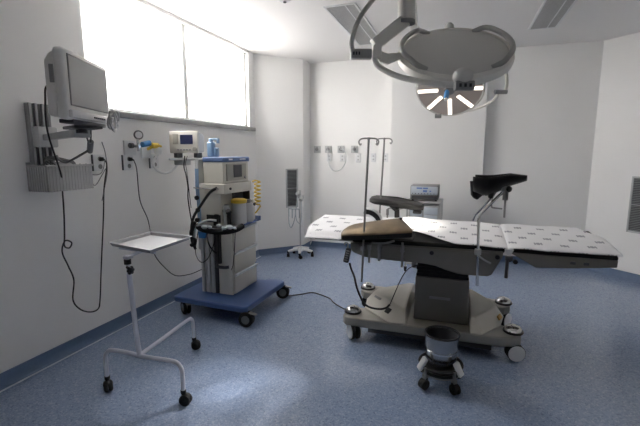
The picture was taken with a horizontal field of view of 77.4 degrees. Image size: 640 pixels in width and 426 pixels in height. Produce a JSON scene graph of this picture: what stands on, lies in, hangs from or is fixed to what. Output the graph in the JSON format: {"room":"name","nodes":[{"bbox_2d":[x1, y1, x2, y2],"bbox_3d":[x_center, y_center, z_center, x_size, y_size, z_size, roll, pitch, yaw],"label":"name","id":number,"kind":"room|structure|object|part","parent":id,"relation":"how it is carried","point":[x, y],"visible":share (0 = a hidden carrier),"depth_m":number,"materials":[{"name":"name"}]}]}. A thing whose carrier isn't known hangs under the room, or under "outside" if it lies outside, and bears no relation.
{"room":"operating room","nodes":[
{"label":"operating room","id":0,"kind":"room"},
{"bbox_2d":[0,0,257,372],"bbox_3d":[-2.159,-0.317,2.662,0.180,2.936,7.050,3,9,19],"label":"wall","id":1,"kind":"structure","parent":0,"point":[38,313],"depth_m":3.10,"materials":[{"name":"paint"}]},
{"bbox_2d":[26,162,93,191],"bbox_3d":[-1.874,-0.269,2.899,0.206,0.200,0.367,3,9,19],"label":"bin","id":2,"kind":"object","parent":1,"relation":"attached to","point":[47,178],"visible":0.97,"depth_m":2.78,"materials":[{"name":"light grey plastic"}]},
{"bbox_2d":[40,156,75,165],"bbox_3d":[-1.893,-0.366,2.883,0.101,0.094,0.284,8,12,42],"label":"cables","id":3,"kind":"object","parent":2,"relation":"in","point":[46,158],"visible":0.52,"depth_m":2.82,"materials":[{"name":"grey plastic"}]},
{"bbox_2d":[93,142,107,200],"bbox_3d":[-1.779,-0.328,3.188,0.065,0.482,0.286,2,9,10],"label":"lead","id":4,"kind":"object","parent":2,"relation":"attached to","point":[102,142],"visible":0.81,"depth_m":3.28,"materials":[{"name":"grey"}]},
{"bbox_2d":[24,102,102,165],"bbox_3d":[-1.613,-0.423,2.510,1.064,0.590,0.171,8,12,42],"label":"wall mount","id":5,"kind":"object","parent":1,"relation":"attached to","point":[39,146],"depth_m":2.75,"materials":[{"name":"grey metal"}]},
{"bbox_3d":[-1.973,-0.470,2.826,0.050,0.590,0.150,3,9,19],"label":"rail","id":6,"kind":"part","parent":5,"relation":"part of","materials":[{"name":"grey metal"}]},
{"bbox_3d":[-1.631,-0.494,2.524,0.777,0.058,0.090,8,12,42],"label":"swing arm","id":7,"kind":"part","parent":5,"relation":"part of","materials":[{"name":"grey plastic"}]},
{"bbox_2d":[44,46,113,127],"bbox_3d":[-1.272,-0.647,2.138,0.137,0.351,0.500,-1,9,-6],"label":"patient monitor","id":8,"kind":"object","parent":5,"relation":"attached to","point":[76,86],"visible":0.92,"depth_m":1.98,"materials":[{"name":"white plastic"}]},
{"bbox_2d":[56,130,93,163],"bbox_3d":[-1.596,-0.449,2.546,0.814,0.265,0.084,7,11,40],"label":"cable","id":9,"kind":"object","parent":8,"relation":"attached to","point":[90,143],"visible":0.67,"depth_m":2.39,"materials":[{"name":"grey plastic"}]},
{"bbox_2d":[59,119,105,127],"bbox_3d":[-1.275,-0.484,2.162,0.070,0.020,0.380,-1,9,-6],"label":"tray","id":10,"kind":"object","parent":8,"relation":"on","point":[91,122],"depth_m":2.10,"materials":[{"name":"grey plastic"}]},
{"bbox_2d":[107,108,119,131],"bbox_3d":[-1.188,-0.532,2.297,0.043,0.135,0.156,-1,9,-6],"label":"lead","id":11,"kind":"object","parent":8,"relation":"hanging from","point":[111,111],"visible":1,"depth_m":2.27,"materials":[{"name":"grey plastic"}]},
{"bbox_3d":[-1.306,-0.459,2.198,0.203,0.035,0.140,8,12,42],"label":"monitor plate","id":12,"kind":"part","parent":5,"relation":"part of","materials":[{"name":"grey plastic"}]},
{"bbox_2d":[91,154,104,170],"bbox_3d":[-1.807,-0.414,3.292,0.068,0.135,0.122,3,9,19],"label":"wall socket","id":13,"kind":"object","parent":1,"relation":"attached to","point":[97,161],"visible":0.98,"depth_m":3.29,"materials":[{"name":"white plastic"}]},
{"bbox_2d":[44,86,106,312],"bbox_3d":[-1.768,0.024,2.863,0.271,1.676,1.001,-2,9,-15],"label":"power cord","id":14,"kind":"object","parent":13,"relation":"attached to","point":[45,88],"visible":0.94,"depth_m":3.02,"materials":[{"name":"black plastic"}]},
{"bbox_2d":[121,155,133,169],"bbox_3d":[-1.705,-0.453,3.582,0.068,0.135,0.122,3,9,19],"label":"wall socket","id":15,"kind":"object","parent":1,"relation":"attached to","point":[127,160],"visible":1,"depth_m":3.58,"materials":[{"name":"white plastic"}]},
{"bbox_2d":[134,161,201,275],"bbox_3d":[-1.476,0.086,3.960,0.659,1.221,0.247,-6,11,-35],"label":"power cord","id":16,"kind":"object","parent":15,"relation":"attached to","point":[134,161],"visible":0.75,"depth_m":3.78,"materials":[{"name":"grey plastic"}]},
{"bbox_2d":[0,250,259,390],"bbox_3d":[-2.061,1.097,2.811,0.045,0.095,6.992,3,9,19],"label":"baseboard","id":17,"kind":"structure","parent":1,"relation":"attached to","point":[27,368],"depth_m":3.22,"materials":[{"name":"plastic"}]},
{"bbox_2d":[0,256,260,392],"bbox_3d":[-2.036,1.147,2.792,0.016,0.003,6.960,3,9,19],"label":"trim","id":18,"kind":"structure","parent":1,"relation":"attached to","point":[260,256],"depth_m":3.13,"materials":[{"name":"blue plastic"}]},
{"bbox_2d":[123,130,151,154],"bbox_3d":[-1.652,-0.636,3.619,0.126,0.222,0.219,3,9,19],"label":"oxygen flowmeter","id":19,"kind":"object","parent":1,"relation":"attached to","point":[129,147],"visible":1,"depth_m":3.58,"materials":[{"name":"white plastic"}]},
{"bbox_3d":[-1.717,-0.587,3.601,0.020,0.130,0.130,3,9,19],"label":"wall plate","id":20,"kind":"part","parent":19,"relation":"part of","materials":[{"name":"white plastic"}]},
{"bbox_3d":[-1.598,-0.634,3.665,0.052,0.066,0.098,3,9,19],"label":"knob","id":21,"kind":"part","parent":19,"relation":"part of","materials":[{"name":"blue plastic"}]},
{"bbox_2d":[140,143,161,157],"bbox_3d":[-1.591,-0.592,3.790,0.136,0.144,0.167,3,9,19],"label":"vacuum regulator","id":22,"kind":"object","parent":1,"relation":"attached to","point":[145,152],"visible":0.94,"depth_m":3.78,"materials":[{"name":"white plastic"}]},
{"bbox_3d":[-1.653,-0.570,3.790,0.020,0.100,0.120,3,9,19],"label":"wall plate","id":23,"kind":"part","parent":22,"relation":"part of","materials":[{"name":"white plastic"}]},
{"bbox_2d":[154,147,161,154],"bbox_3d":[-1.548,-0.594,3.814,0.072,0.070,0.072,3,9,19],"label":"cup","id":24,"kind":"object","parent":22,"relation":"on","point":[157,150],"depth_m":3.79,"materials":[{"name":"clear plastic"}]},
{"bbox_2d":[149,154,158,167],"bbox_3d":[-1.621,-0.505,3.898,0.016,0.135,0.122,3,9,19],"label":"wall socket","id":25,"kind":"object","parent":1,"relation":"attached to","point":[152,155],"visible":0.77,"depth_m":3.88,"materials":[{"name":"white plastic"}]},
{"bbox_2d":[78,0,255,130],"bbox_3d":[-1.452,-1.510,4.354,0.145,1.081,2.830,3,9,19],"label":"window","id":26,"kind":"structure","parent":1,"relation":"in","point":[181,24],"depth_m":4.33,"materials":[{"name":"silver metal"}]},
{"bbox_3d":[-1.451,-1.000,4.431,0.145,0.050,2.830,3,9,19],"label":"sill","id":27,"kind":"part","parent":26,"relation":"part of","materials":[{"name":"stone"}]},
{"bbox_2d":[254,54,309,249],"bbox_3d":[-0.606,-0.864,6.286,0.713,2.936,1.008,3,9,19],"label":"wall","id":28,"kind":"structure","parent":0,"point":[281,84],"depth_m":6.03,"materials":[{"name":"paint"}]},
{"bbox_2d":[259,245,303,255],"bbox_3d":[-0.588,0.582,6.227,0.754,0.095,0.045,-4,10,-26],"label":"baseboard","id":29,"kind":"structure","parent":28,"relation":"attached to","point":[280,250],"depth_m":6.19,"materials":[{"name":"plastic"}]},
{"bbox_2d":[286,169,297,207],"bbox_3d":[-0.432,-0.384,6.175,0.200,0.600,0.014,-4,10,-26],"label":"air vent","id":30,"kind":"object","parent":28,"relation":"in","point":[291,174],"visible":0.9,"depth_m":6.17,"materials":[{"name":"grey plastic"}]},
{"bbox_2d":[304,241,311,248],"bbox_3d":[-0.188,0.534,6.544,0.045,0.095,0.304,3,9,19],"label":"baseboard","id":31,"kind":"structure","parent":28,"relation":"attached to","point":[307,244],"depth_m":6.58,"materials":[{"name":"plastic"}]},
{"bbox_2d":[0,247,639,425],"bbox_3d":[0.854,1.271,2.301,6.300,0.100,8.300,3,9,19],"label":"floor","id":32,"kind":"structure","parent":0,"point":[297,364],"depth_m":2.92,"materials":[{"name":"blue plastic"}]},
{"bbox_2d":[103,232,200,406],"bbox_3d":[-1.132,0.670,2.757,0.622,0.953,0.788,-1,9,-4],"label":"stand","id":33,"kind":"object","parent":32,"relation":"on","point":[148,242],"visible":1,"depth_m":2.60,"materials":[{"name":"grey metal"}]},
{"bbox_3d":[-1.170,0.348,2.465,0.047,0.051,0.084,-5,10,-29],"label":"clamp knob","id":34,"kind":"part","parent":33,"relation":"part of","materials":[{"name":"black plastic"}]},
{"bbox_3d":[-1.179,0.649,2.538,0.076,0.541,0.032,4,10,28],"label":"post","id":35,"kind":"part","parent":33,"relation":"part of","materials":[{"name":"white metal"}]},
{"bbox_3d":[-1.022,0.941,2.826,0.601,0.199,0.681,3,9,19],"label":"frame","id":36,"kind":"part","parent":33,"relation":"part of","materials":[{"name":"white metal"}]},
{"bbox_2d":[108,232,191,252],"bbox_3d":[-1.178,0.200,2.770,0.435,0.027,0.484,3,9,19],"label":"tray","id":37,"kind":"object","parent":33,"relation":"on","point":[148,242],"depth_m":2.80,"materials":[{"name":"silver metal"}]},
{"bbox_2d":[169,157,291,326],"bbox_3d":[-0.947,0.199,4.018,1.098,1.510,0.881,3,9,19],"label":"machine","id":38,"kind":"object","parent":32,"relation":"on","point":[227,219],"visible":1,"depth_m":3.87,"materials":[{"name":"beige plastic"}]},
{"bbox_2d":[152,155,177,173],"bbox_3d":[-1.492,-0.476,3.877,0.055,0.199,0.304,6,11,37],"label":"tube","id":39,"kind":"object","parent":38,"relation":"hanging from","point":[156,156],"visible":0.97,"depth_m":3.80,"materials":[{"name":"white plastic"}]},
{"bbox_2d":[169,158,201,164],"bbox_3d":[-1.275,-0.507,3.978,0.420,0.080,0.180,3,9,19],"label":"shelf","id":40,"kind":"object","parent":38,"relation":"attached to","point":[177,161],"depth_m":3.93,"materials":[{"name":"grey plastic"}]},
{"bbox_2d":[169,131,203,157],"bbox_3d":[-1.311,-0.685,4.001,0.314,0.260,0.211,3,9,19],"label":"monitor","id":41,"kind":"object","parent":38,"relation":"on","point":[181,142],"visible":1,"depth_m":3.92,"materials":[{"name":"beige plastic"}]},
{"bbox_3d":[-1.422,-0.727,3.927,0.060,0.100,0.006,2,9,13],"label":"connector panel","id":42,"kind":"part","parent":41,"relation":"part of","materials":[{"name":"grey plastic"}]},
{"bbox_2d":[183,156,191,218],"bbox_3d":[-1.284,-0.168,3.902,0.110,0.772,0.044,8,12,44],"label":"lead","id":43,"kind":"object","parent":38,"relation":"hanging from","point":[184,162],"visible":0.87,"depth_m":3.88,"materials":[{"name":"black plastic"}]},
{"bbox_3d":[-1.192,-0.040,3.893,0.059,0.264,0.035,3,9,19],"label":"gauge knob","id":44,"kind":"part","parent":38,"relation":"part of","materials":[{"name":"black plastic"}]},
{"bbox_3d":[-1.093,-0.234,3.809,0.304,0.014,0.031,4,9,25],"label":"rail","id":45,"kind":"part","parent":38,"relation":"part of","materials":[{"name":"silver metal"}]},
{"bbox_3d":[-1.103,0.461,3.926,0.148,0.660,0.020,3,9,19],"label":"pillar trim","id":46,"kind":"part","parent":38,"relation":"part of","materials":[{"name":"grey plastic"}]},
{"bbox_2d":[207,138,219,156],"bbox_3d":[-1.018,-0.626,3.827,0.120,0.177,0.060,3,9,19],"label":"pump bottle","id":47,"kind":"object","parent":38,"relation":"on","point":[212,151],"visible":1,"depth_m":3.81,"materials":[{"name":"blue plastic"}]},
{"bbox_3d":[-1.026,0.055,3.853,0.155,0.075,0.012,3,9,19],"label":"socket panel","id":48,"kind":"part","parent":38,"relation":"part of","materials":[{"name":"black plastic"}]},
{"bbox_2d":[206,222,237,228],"bbox_3d":[-0.910,0.095,4.080,0.380,0.027,0.560,3,9,19],"label":"countertop","id":49,"kind":"structure","parent":38,"relation":"on","point":[232,224],"depth_m":3.83,"materials":[{"name":"metal"}]},
{"bbox_3d":[-0.937,0.518,3.837,0.151,0.037,0.046,3,9,19],"label":"handle","id":50,"kind":"part","parent":38,"relation":"part of","materials":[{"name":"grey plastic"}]},
{"bbox_3d":[-0.924,-0.532,3.954,0.264,0.045,0.456,3,9,19],"label":"lid","id":51,"kind":"part","parent":38,"relation":"part of","materials":[{"name":"blue plastic"}]},
{"bbox_3d":[-0.911,0.470,3.865,0.155,0.660,0.020,3,9,19],"label":"panel","id":52,"kind":"part","parent":38,"relation":"part of","materials":[{"name":"beige plastic"}]},
{"bbox_2d":[204,181,250,193],"bbox_3d":[-0.909,-0.259,3.986,0.269,0.095,0.474,3,9,19],"label":"shelf","id":53,"kind":"object","parent":38,"relation":"attached to","point":[217,187],"depth_m":3.81,"materials":[{"name":"beige plastic"}]},
{"bbox_3d":[-0.820,-0.404,3.925,0.008,0.160,0.331,3,9,22],"label":"control panel","id":54,"kind":"part","parent":38,"relation":"part of","materials":[{"name":"grey plastic"}]},
{"bbox_2d":[231,198,246,224],"bbox_3d":[-0.792,-0.020,3.914,0.156,0.250,0.156,3,9,19],"label":"canister","id":55,"kind":"object","parent":38,"relation":"on","point":[239,205],"depth_m":3.86,"materials":[{"name":"white plastic"}]},
{"bbox_3d":[-0.803,-0.072,4.076,0.090,0.310,0.210,3,9,19],"label":"recess panel","id":56,"kind":"part","parent":38,"relation":"part of","materials":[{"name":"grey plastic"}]},
{"bbox_3d":[-0.763,0.240,4.034,0.022,0.195,0.430,3,9,19],"label":"drawer","id":57,"kind":"part","parent":38,"relation":"part of","materials":[{"name":"beige plastic"}]},
{"bbox_3d":[-0.763,0.460,4.067,0.022,0.180,0.430,3,9,19],"label":"drawer","id":58,"kind":"part","parent":38,"relation":"part of","materials":[{"name":"beige plastic"}]},
{"bbox_3d":[-0.763,0.672,4.099,0.022,0.180,0.430,3,9,19],"label":"drawer","id":59,"kind":"part","parent":38,"relation":"part of","materials":[{"name":"beige plastic"}]},
{"bbox_2d":[244,215,260,224],"bbox_3d":[-0.746,0.071,4.093,0.140,0.050,0.340,3,9,19],"label":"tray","id":60,"kind":"object","parent":38,"relation":"on","point":[249,220],"depth_m":4.04,"materials":[{"name":"blue plastic"}]},
{"bbox_2d":[287,190,313,258],"bbox_3d":[-0.278,0.157,6.006,0.393,1.000,0.422,3,9,19],"label":"pole stand","id":61,"kind":"object","parent":32,"relation":"on","point":[300,197],"visible":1,"depth_m":5.98,"materials":[{"name":"white metal"}]},
{"bbox_2d":[288,292,344,308],"bbox_3d":[0.092,0.926,4.215,1.002,0.012,0.254,5,10,33],"label":"cable","id":62,"kind":"object","parent":32,"relation":"on","point":[307,292],"visible":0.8,"depth_m":4.37,"materials":[{"name":"grey plastic"}]},
{"bbox_2d":[404,198,442,270],"bbox_3d":[1.391,0.286,5.348,0.451,0.937,0.460,3,9,19],"label":"equipment cart","id":63,"kind":"object","parent":32,"relation":"on","point":[433,209],"visible":0.34,"depth_m":5.10,"materials":[{"name":"grey plastic"}]},
{"bbox_3d":[1.328,0.017,5.119,0.340,0.180,0.014,3,9,19],"label":"panel","id":64,"kind":"part","parent":63,"relation":"part of","materials":[{"name":"grey metal"}]},
{"bbox_3d":[1.389,-0.009,5.292,0.370,0.220,0.360,3,9,19],"label":"drawer","id":65,"kind":"part","parent":63,"relation":"part of","materials":[{"name":"grey plastic"}]},
{"bbox_2d":[410,184,439,200],"bbox_3d":[1.380,-0.271,5.240,0.350,0.197,0.348,3,9,19],"label":"medical device","id":66,"kind":"object","parent":63,"relation":"on","point":[417,191],"visible":0.98,"depth_m":5.09,"materials":[{"name":"grey plastic"}]},
{"bbox_3d":[1.327,-0.284,5.087,0.330,0.105,0.014,3,9,19],"label":"panel","id":67,"kind":"part","parent":66,"relation":"part of","materials":[{"name":"grey plastic"}]},
{"bbox_2d":[417,325,463,395],"bbox_3d":[0.819,0.978,2.704,0.311,0.359,0.303,3,9,19],"label":"bucket","id":68,"kind":"object","parent":32,"relation":"on","point":[440,361],"visible":1,"depth_m":2.62,"materials":[{"name":"metal"}]},
{"bbox_3d":[0.700,1.062,2.647,0.036,0.090,0.032,-5,10,-30],"label":"leg","id":69,"kind":"part","parent":68,"relation":"part of","materials":[{"name":"metal"}]},
{"bbox_3d":[0.820,1.064,2.720,0.260,0.015,0.260,3,9,19],"label":"ring plate","id":70,"kind":"part","parent":68,"relation":"part of","materials":[{"name":"rubber"}]},
{"bbox_3d":[0.820,1.032,2.715,0.296,0.054,0.296,3,9,19],"label":"ring frame","id":71,"kind":"part","parent":68,"relation":"part of","materials":[{"name":"black rubber"}]},
{"bbox_3d":[0.870,1.071,2.589,0.032,0.090,0.036,-3,9,-21],"label":"leg","id":72,"kind":"part","parent":68,"relation":"part of","materials":[{"name":"metal"}]},
{"bbox_2d":[315,231,617,361],"bbox_3d":[1.060,0.584,3.435,2.248,0.920,0.893,3,9,19],"label":"table","id":73,"kind":"object","parent":32,"relation":"on","point":[441,294],"visible":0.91,"depth_m":3.16,"materials":[{"name":"metal"}]},
{"bbox_3d":[0.210,0.192,3.659,0.420,0.050,0.360,3,9,19],"label":"head frame","id":74,"kind":"part","parent":73,"relation":"part of","materials":[{"name":"metal"}]},
{"bbox_2d":[358,137,378,281],"bbox_3d":[0.372,-0.010,3.128,0.160,1.147,0.036,3,9,19],"label":"pole","id":75,"kind":"object","parent":73,"relation":"attached to","point":[362,247],"visible":1,"depth_m":3.11,"materials":[{"name":"metal"}]},
{"bbox_3d":[0.354,-0.005,3.135,0.055,1.136,0.016,3,9,19],"label":"rod","id":76,"kind":"part","parent":75,"relation":"part of","materials":[{"name":"metal"}]},
{"bbox_3d":[0.398,0.322,3.206,0.030,0.148,0.040,3,9,19],"label":"accessory post","id":77,"kind":"part","parent":73,"relation":"part of","materials":[{"name":"metal"}]},
{"bbox_2d":[366,208,381,220],"bbox_3d":[0.505,0.043,3.768,0.178,0.179,0.070,3,9,19],"label":"leg restraint","id":78,"kind":"object","parent":73,"relation":"attached to","point":[370,211],"visible":0.7,"depth_m":3.73,"materials":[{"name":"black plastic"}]},
{"bbox_2d":[341,217,412,239],"bbox_3d":[0.467,0.129,3.223,0.572,0.175,0.262,3,9,19],"label":"cushion","id":79,"kind":"object","parent":73,"relation":"attached to","point":[389,228],"visible":0.96,"depth_m":3.15,"materials":[{"name":"brown leather"}]},
{"bbox_3d":[0.473,0.315,3.177,0.030,0.130,0.042,3,9,19],"label":"accessory post","id":80,"kind":"part","parent":73,"relation":"part of","materials":[{"name":"metal"}]},
{"bbox_2d":[343,242,417,309],"bbox_3d":[0.488,0.509,3.198,0.610,0.532,0.123,1,9,6],"label":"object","id":81,"kind":"object","parent":73,"relation":"hanging from","point":[348,250],"visible":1,"depth_m":3.23,"materials":[{"name":"grey plastic"}]},
{"bbox_3d":[0.511,0.594,3.203,0.567,0.363,0.116,1,9,5],"label":"cord","id":82,"kind":"part","parent":81,"relation":"part of","materials":[{"name":"black plastic"}]},
{"bbox_3d":[0.493,0.227,3.129,0.183,0.046,0.020,3,9,22],"label":"clamp lever","id":83,"kind":"part","parent":73,"relation":"part of","materials":[{"name":"metal"}]},
{"bbox_2d":[376,138,392,213],"bbox_3d":[0.611,-0.248,3.856,0.161,0.942,0.032,3,9,19],"label":"pole","id":84,"kind":"object","parent":73,"relation":"attached to","point":[378,138],"visible":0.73,"depth_m":3.82,"materials":[{"name":"metal"}]},
{"bbox_3d":[0.592,-0.243,3.861,0.055,0.931,0.016,3,9,19],"label":"rod","id":85,"kind":"part","parent":84,"relation":"part of","materials":[{"name":"metal"}]},
{"bbox_2d":[384,307,391,313],"bbox_3d":[0.566,0.812,3.322,0.041,0.043,0.055,-5,10,-28],"label":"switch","id":86,"kind":"object","parent":73,"relation":"attached to","point":[389,310],"depth_m":3.31,"materials":[{"name":"black plastic"}]},
{"bbox_2d":[369,195,423,217],"bbox_3d":[0.735,-0.006,3.846,0.510,0.307,0.165,3,9,19],"label":"armrest","id":87,"kind":"object","parent":73,"relation":"attached to","point":[395,203],"visible":0.96,"depth_m":3.79,"materials":[{"name":"black plastic"}]},
{"bbox_3d":[0.708,0.033,3.812,0.106,0.240,0.049,-1,9,-7],"label":"post","id":88,"kind":"part","parent":87,"relation":"part of","materials":[{"name":"black plastic"}]},
{"bbox_3d":[0.643,0.326,3.120,0.030,0.195,0.040,3,9,19],"label":"accessory post","id":89,"kind":"part","parent":73,"relation":"part of","materials":[{"name":"metal"}]},
{"bbox_3d":[0.753,0.286,3.081,1.010,0.039,0.010,3,9,19],"label":"rail","id":90,"kind":"part","parent":73,"relation":"part of","materials":[{"name":"metal"}]},
{"bbox_3d":[0.956,0.682,3.191,0.160,0.022,0.006,3,9,19],"label":"name plate","id":91,"kind":"part","parent":73,"relation":"part of","materials":[{"name":"grey plastic"}]},
{"bbox_2d":[305,215,622,256],"bbox_3d":[1.016,0.181,3.370,2.362,0.176,0.720,3,9,19],"label":"sheet","id":92,"kind":"object","parent":73,"relation":"on","point":[505,236],"visible":0.81,"depth_m":3.22,"materials":[{"name":"white fabric"}]},
{"bbox_2d":[470,173,526,285],"bbox_3d":[1.285,0.123,2.932,0.372,0.822,0.267,6,10,34],"label":"support","id":93,"kind":"object","parent":73,"relation":"attached to","point":[481,185],"visible":1,"depth_m":2.86,"materials":[{"name":"silver metal"}]},
{"bbox_3d":[1.210,-0.050,2.943,0.167,0.227,0.020,1,9,8],"label":"brace rod","id":94,"kind":"part","parent":93,"relation":"part of","materials":[{"name":"silver metal"}]},
{"bbox_3d":[1.228,0.188,2.906,0.186,0.702,0.029,-1,9,-4],"label":"rod","id":95,"kind":"part","parent":93,"relation":"part of","materials":[{"name":"silver metal"}]},
{"bbox_3d":[1.291,-0.046,2.886,0.105,0.151,0.037,7,11,39],"label":"clamp lever","id":96,"kind":"part","parent":93,"relation":"part of","materials":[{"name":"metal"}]},
{"bbox_2d":[473,173,526,198],"bbox_3d":[1.302,-0.197,2.908,0.366,0.181,0.252,3,9,19],"label":"leg rest","id":97,"kind":"object","parent":93,"relation":"on","point":[483,185],"depth_m":2.83,"materials":[{"name":"black leather"}]},
{"bbox_2d":[505,249,513,255],"bbox_3d":[1.364,0.293,2.887,0.060,0.078,0.035,3,9,19],"label":"clamp","id":98,"kind":"object","parent":73,"relation":"on","point":[509,252],"visible":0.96,"depth_m":2.87,"materials":[{"name":"silver metal"}]},
{"bbox_3d":[1.797,0.269,3.106,0.659,0.156,0.705,3,9,19],"label":"leg frame","id":99,"kind":"part","parent":73,"relation":"part of","materials":[{"name":"metal"}]},
{"bbox_2d":[119,0,639,62],"bbox_3d":[0.852,-1.756,1.845,6.300,0.150,8.300,3,9,19],"label":"ceiling","id":100,"kind":"structure","parent":0,"point":[298,29],"depth_m":4.26,"materials":[{"name":"paint"}]},
{"bbox_2d":[279,0,290,2],"bbox_3d":[-0.319,-1.926,3.621,0.110,0.042,0.110,3,9,19],"label":"smoke detector","id":101,"kind":"object","parent":100,"relation":"attached to","point":[281,1],"visible":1,"depth_m":3.62,"materials":[{"name":"white plastic"}]},
{"bbox_2d":[323,2,376,45],"bbox_3d":[0.421,-2.069,4.453,0.319,0.016,1.464,3,9,19],"label":"recessed light","id":102,"kind":"object","parent":100,"relation":"in","point":[345,15],"visible":0.72,"depth_m":4.21,"materials":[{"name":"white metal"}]},
{"bbox_2d":[349,0,515,117],"bbox_3d":[0.926,-1.326,3.069,1.224,1.065,2.099,5,10,32],"label":"lamp","id":103,"kind":"object","parent":100,"relation":"hanging from","point":[459,59],"depth_m":2.37,"materials":[{"name":"grey metal"}]},
{"bbox_3d":[0.418,-1.079,2.392,0.232,0.203,0.060,-2,9,-11],"label":"spring arm","id":104,"kind":"part","parent":103,"relation":"part of","materials":[{"name":"grey metal"}]},
{"bbox_3d":[0.584,-0.999,2.443,0.191,0.340,0.421,3,9,19],"label":"handrail","id":105,"kind":"part","parent":103,"relation":"part of","materials":[{"name":"grey metal"}]},
{"bbox_3d":[1.133,-1.055,3.578,0.048,0.098,0.099,3,9,19],"label":"handle","id":106,"kind":"part","parent":103,"relation":"part of","materials":[{"name":"blue plastic"}]},
{"bbox_3d":[0.851,-1.223,2.629,0.060,0.060,0.060,3,9,19],"label":"pivot knob","id":107,"kind":"part","parent":103,"relation":"part of","materials":[{"name":"grey metal"}]},
{"bbox_3d":[0.886,-1.258,3.211,0.695,0.869,1.826,8,12,42],"label":"surgical lamp","id":108,"kind":"part","parent":103,"relation":"part of","materials":[{"name":"grey metal"}]},
{"bbox_3d":[1.044,-0.988,2.369,0.179,0.340,0.418,0,9,3],"label":"handrail","id":109,"kind":"part","parent":103,"relation":"part of","materials":[{"name":"grey metal"}]},
{"bbox_3d":[1.605,-1.245,3.597,0.193,0.307,0.028,0,9,0],"label":"drop arm","id":110,"kind":"part","parent":103,"relation":"part of","materials":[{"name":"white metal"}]},
{"bbox_2d":[528,0,577,29],"bbox_3d":[2.263,-1.975,3.822,0.289,0.016,1.424,3,9,19],"label":"recessed light","id":111,"kind":"object","parent":100,"relation":"in","point":[550,14],"visible":1,"depth_m":4.00,"materials":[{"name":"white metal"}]},
{"bbox_2d":[389,61,487,221],"bbox_3d":[1.668,-0.783,5.745,1.264,2.936,0.249,3,9,19],"label":"wall pier","id":112,"kind":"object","parent":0,"point":[446,151],"visible":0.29,"depth_m":5.66,"materials":[{"name":"paint"}]},
{"bbox_2d":[310,41,603,255],"bbox_3d":[1.734,-0.814,5.948,4.200,2.936,0.221,3,9,19],"label":"wall","id":113,"kind":"structure","parent":0,"point":[542,129],"depth_m":5.51,"materials":[{"name":"paint"}]},
{"bbox_2d":[314,146,320,152],"bbox_3d":[-0.053,-1.017,6.385,0.110,0.110,0.075,3,9,19],"label":"outlet","id":114,"kind":"object","parent":113,"relation":"attached to","point":[317,149],"visible":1,"depth_m":6.40,"materials":[{"name":"grey plastic"}]},
{"bbox_2d":[325,146,331,152],"bbox_3d":[0.122,-1.008,6.325,0.110,0.110,0.075,3,9,19],"label":"outlet","id":115,"kind":"object","parent":113,"relation":"attached to","point":[329,148],"visible":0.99,"depth_m":6.33,"materials":[{"name":"grey plastic"}]},
{"bbox_2d":[311,241,350,249],"bbox_3d":[0.466,0.547,6.455,1.339,0.095,0.045,3,9,19],"label":"baseboard","id":116,"kind":"structure","parent":113,"relation":"attached to","point":[318,244],"depth_m":6.57,"materials":[{"name":"plastic"}]},
{"bbox_2d":[327,146,346,170],"bbox_3d":[0.276,-0.856,6.287,0.317,0.400,0.088,3,9,19],"label":"outlet","id":117,"kind":"object","parent":113,"relation":"attached to","point":[340,148],"visible":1,"depth_m":6.27,"materials":[{"name":"grey plastic"}]},
{"bbox_3d":[0.330,-1.002,6.284,0.110,0.110,0.018,3,9,19],"label":"plate","id":118,"kind":"part","parent":117,"relation":"part of","materials":[{"name":"grey plastic"}]},
{"bbox_2d":[340,154,344,160],"bbox_3d":[0.354,-0.868,6.297,0.080,0.110,0.014,3,9,19],"label":"wall socket","id":119,"kind":"object","parent":113,"relation":"attached to","point":[342,156],"visible":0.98,"depth_m":6.29,"materials":[{"name":"white plastic"}]},
{"bbox_2d":[351,146,357,152],"bbox_3d":[0.528,-0.988,6.186,0.110,0.110,0.075,3,9,19],"label":"outlet","id":120,"kind":"object","parent":113,"relation":"attached to","point":[354,149],"visible":1,"depth_m":6.20,"materials":[{"name":"grey plastic"}]},
{"bbox_2d":[356,153,360,162],"bbox_3d":[0.595,-0.856,6.215,0.085,0.140,0.014,3,9,19],"label":"wall socket","id":121,"kind":"object","parent":113,"relation":"attached to","point":[358,155],"visible":1,"depth_m":6.21,"materials":[{"name":"white plastic"}]},
{"bbox_2d":[371,153,375,161],"bbox_3d":[0.822,-0.849,6.136,0.075,0.130,0.014,3,9,19],"label":"wall socket","id":122,"kind":"object","parent":113,"relation":"attached to","point":[373,155],"visible":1,"depth_m":6.13,"materials":[{"name":"white plastic"}]},
{"bbox_2d":[384,153,387,161],"bbox_3d":[0.997,-0.840,6.076,0.075,0.130,0.014,3,9,19],"label":"wall socket","id":123,"kind":"object","parent":113,"relation":"attached to","point":[385,154],"visible":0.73,"depth_m":6.07,"materials":[{"name":"white plastic"}]},
{"bbox_2d":[500,255,580,268],"bbox_3d":[2.919,0.672,5.614,1.325,0.095,0.045,3,9,19],"label":"baseboard","id":124,"kind":"structure","parent":113,"relation":"attached to","point":[520,261],"depth_m":5.67,"materials":[{"name":"plastic"}]},
{"bbox_2d":[585,32,639,274],"bbox_3d":[4.117,-0.579,4.378,1.619,2.936,1.660,3,9,19],"label":"wall","id":125,"kind":"structure","parent":0,"point":[616,149],"depth_m":4.93,"materials":[{"name":"paint"}]},
{"bbox_2d":[581,268,639,283],"bbox_3d":[3.976,0.838,4.506,0.045,0.095,2.035,-4,10,-26],"label":"baseboard","id":126,"kind":"structure","parent":125,"relation":"attached to","point":[628,276],"depth_m":5.02,"materials":[{"name":"plastic"}]},
{"bbox_2d":[626,176,639,233],"bbox_3d":[3.832,-0.084,4.702,0.014,0.680,0.340,-4,10,-26],"label":"air vent","id":127,"kind":"object","parent":125,"relation":"in","point":[633,219],"visible":1,"depth_m":4.80,"materials":[{"name":"grey plastic"}]}
]}

